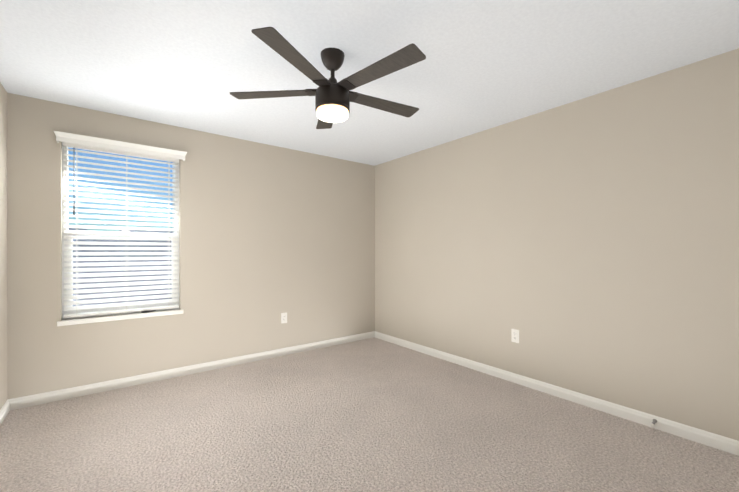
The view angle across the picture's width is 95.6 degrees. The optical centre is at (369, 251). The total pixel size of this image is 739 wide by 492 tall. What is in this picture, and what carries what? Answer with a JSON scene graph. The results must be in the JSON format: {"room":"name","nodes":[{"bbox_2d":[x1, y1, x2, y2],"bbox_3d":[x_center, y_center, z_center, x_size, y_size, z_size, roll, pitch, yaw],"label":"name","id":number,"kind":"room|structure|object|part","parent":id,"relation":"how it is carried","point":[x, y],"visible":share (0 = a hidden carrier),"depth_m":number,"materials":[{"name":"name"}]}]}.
{"room":"empty bedroom","nodes":[
{"label":"empty bedroom","id":0,"kind":"room"},
{"bbox_2d":[0,82,6,409],"bbox_3d":[-1.519,0.002,0.821,0.150,2.440,4.595,0,0,-38],"label":"wall","id":1,"kind":"structure","parent":0,"point":[3,246],"depth_m":2.48,"materials":[{"name":"paint"}]},
{"bbox_2d":[0,399,11,424],"bbox_3d":[-1.457,1.180,0.876,0.014,0.085,4.305,0,0,-38],"label":"baseboard","id":2,"kind":"structure","parent":1,"relation":"attached to","point":[7,407],"depth_m":2.49,"materials":[{"name":"white wood"}]},
{"bbox_2d":[7,93,374,398],"bbox_3d":[-1.395,-0.001,3.732,3.608,2.440,0.140,0,0,-38],"label":"wall","id":3,"kind":"structure","parent":0,"point":[269,235],"depth_m":3.44,"materials":[{"name":"paint"}]},
{"bbox_2d":[62,142,178,319],"bbox_3d":[-2.159,-0.225,3.221,1.165,1.670,0.254,0,0,-38],"label":"window","id":4,"kind":"structure","parent":3,"relation":"in","point":[107,235],"depth_m":3.01,"materials":[{"name":"white plastic"}]},
{"bbox_2d":[73,156,74,215],"bbox_3d":[-2.478,-0.587,2.812,0.009,0.575,0.009,0,0,-38],"label":"wand","id":5,"kind":"object","parent":4,"relation":"hanging from","point":[74,190],"visible":0.96,"depth_m":2.81,"materials":[{"name":"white plastic"}]},
{"bbox_2d":[76,147,76,314],"bbox_3d":[-2.471,-0.164,2.828,0.002,1.432,0.002,0,0,-38],"label":"ladder","id":6,"kind":"object","parent":4,"relation":"hanging from","point":[76,147],"depth_m":2.83,"materials":[{"name":"white"}]},
{"bbox_2d":[54,131,186,160],"bbox_3d":[-2.170,-0.929,2.997,0.950,0.075,0.074,0,0,-38],"label":"valance","id":7,"kind":"object","parent":4,"relation":"attached to","point":[108,143],"visible":1,"depth_m":2.93,"materials":[{"name":"white wood"}]},
{"bbox_3d":[-2.217,-0.914,3.050,0.845,0.068,0.056,0,0,-38],"label":"window blinds head rail","id":8,"kind":"part","parent":4,"relation":"part of","materials":[{"name":"white plastic"}]},
{"bbox_3d":[-2.218,0.540,3.054,0.837,0.025,0.054,0,0,-38],"label":"window blinds bottom rail","id":9,"kind":"part","parent":4,"relation":"part of","materials":[{"name":"white plastic"}]},
{"bbox_2d":[73,236,170,305],"bbox_3d":[-2.278,0.198,3.131,0.797,0.716,0.001,0,0,-38],"label":"screen","id":10,"kind":"object","parent":4,"relation":"attached to","point":[119,266],"depth_m":3.09,"materials":[{"name":"grey"}]},
{"bbox_2d":[126,154,127,309],"bbox_3d":[-2.200,-0.164,3.038,0.002,1.432,0.002,0,0,-38],"label":"ladder","id":11,"kind":"object","parent":4,"relation":"hanging from","point":[126,224],"depth_m":3.06,"materials":[{"name":"white"}]},
{"bbox_2d":[168,161,169,305],"bbox_3d":[-1.937,-0.164,3.241,0.002,1.432,0.002,0,0,-38],"label":"ladder","id":12,"kind":"object","parent":4,"relation":"hanging from","point":[168,161],"depth_m":3.26,"materials":[{"name":"white"}]},
{"bbox_2d":[64,148,178,310],"bbox_3d":[-2.218,-0.188,3.053,0.837,1.362,0.045,0,0,-38],"label":"window blind slats","id":13,"kind":"object","parent":12,"relation":"attached to","point":[116,258],"visible":1,"depth_m":3.02,"materials":[{"name":"white plastic"}]},
{"bbox_2d":[57,309,183,325],"bbox_3d":[-2.207,0.590,3.039,0.909,0.040,0.094,0,0,-38],"label":"window sill","id":14,"kind":"structure","parent":3,"relation":"attached to","point":[76,321],"depth_m":2.97,"materials":[{"name":"white wood"}]},
{"bbox_2d":[12,331,375,409],"bbox_3d":[-1.351,1.177,3.670,3.540,0.085,0.014,0,0,-38],"label":"baseboard","id":15,"kind":"structure","parent":3,"relation":"attached to","point":[52,396],"depth_m":3.21,"materials":[{"name":"white wood"}]},
{"bbox_2d":[281,312,286,322],"bbox_3d":[-1.003,0.781,3.944,0.073,0.122,0.006,0,0,-38],"label":"electrical outlet","id":16,"kind":"object","parent":3,"relation":"attached to","point":[283,317],"visible":1,"depth_m":3.94,"materials":[{"name":"white plastic"}]},
{"bbox_2d":[0,337,738,491],"bbox_3d":[-0.033,1.296,1.971,3.908,0.150,4.595,0,0,-38],"label":"floor","id":17,"kind":"structure","parent":0,"point":[374,414],"depth_m":2.19,"materials":[{"name":"carpet"}]},
{"bbox_2d":[0,0,738,165],"bbox_3d":[-0.033,-1.294,1.969,3.908,0.150,4.595,0,0,-38],"label":"ceiling","id":18,"kind":"structure","parent":0,"point":[482,66],"depth_m":2.10,"materials":[{"name":"paint"}]},
{"bbox_2d":[230,27,425,128],"bbox_3d":[-0.195,-1.024,2.080,1.226,0.391,1.238,0,0,-38],"label":"ceiling fan","id":19,"kind":"object","parent":18,"relation":"hanging from","point":[333,98],"visible":1,"depth_m":1.98,"materials":[{"name":"brown metal"}]},
{"bbox_2d":[317,104,347,122],"bbox_3d":[-0.229,-0.850,2.078,0.195,0.044,0.195,0,0,-38],"label":"diffuser","id":20,"kind":"object","parent":19,"relation":"attached to","point":[331,113],"depth_m":2.02,"materials":[{"name":"white glass"}]},
{"bbox_2d":[375,48,738,440],"bbox_3d":[1.454,0.000,3.120,0.150,2.440,4.595,0,0,-38],"label":"wall","id":21,"kind":"structure","parent":0,"point":[588,246],"depth_m":2.62,"materials":[{"name":"paint"}]},
{"bbox_2d":[511,329,518,342],"bbox_3d":[1.356,0.785,3.120,0.006,0.122,0.073,0,0,-38],"label":"electrical outlet","id":22,"kind":"object","parent":21,"relation":"attached to","point":[515,335],"visible":1,"depth_m":3.12,"materials":[{"name":"white plastic"}]},
{"bbox_2d":[376,332,738,455],"bbox_3d":[1.386,1.178,3.075,0.014,0.085,4.305,0,0,-38],"label":"baseboard","id":23,"kind":"structure","parent":21,"relation":"attached to","point":[717,441],"depth_m":2.62,"materials":[{"name":"white wood"}]},
{"bbox_2d":[650,419,656,426],"bbox_3d":[1.937,1.169,2.288,0.079,0.032,0.025,0,0,-38],"label":"door stop","id":24,"kind":"object","parent":23,"relation":"attached to","point":[653,422],"visible":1,"depth_m":2.28,"materials":[{"name":"silver metal"}]},
{"bbox_3d":[-186.025,4.548,239.537,600.000,0.100,593.095,0,0,-38],"label":"ground","id":25,"kind":"structure","parent":0,"visible":0},
{"bbox_2d":[68,228,172,256],"bbox_3d":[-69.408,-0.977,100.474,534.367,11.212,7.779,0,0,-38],"label":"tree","id":26,"kind":"object","parent":25,"relation":"on","point":[85,229],"depth_m":98.91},
{"bbox_2d":[73,256,170,305],"bbox_3d":[-13.416,2.509,14.696,26.000,4.400,8.000,0,0,-38],"label":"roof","id":27,"kind":"structure","parent":25,"relation":"on","point":[121,281],"depth_m":15.99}
]}

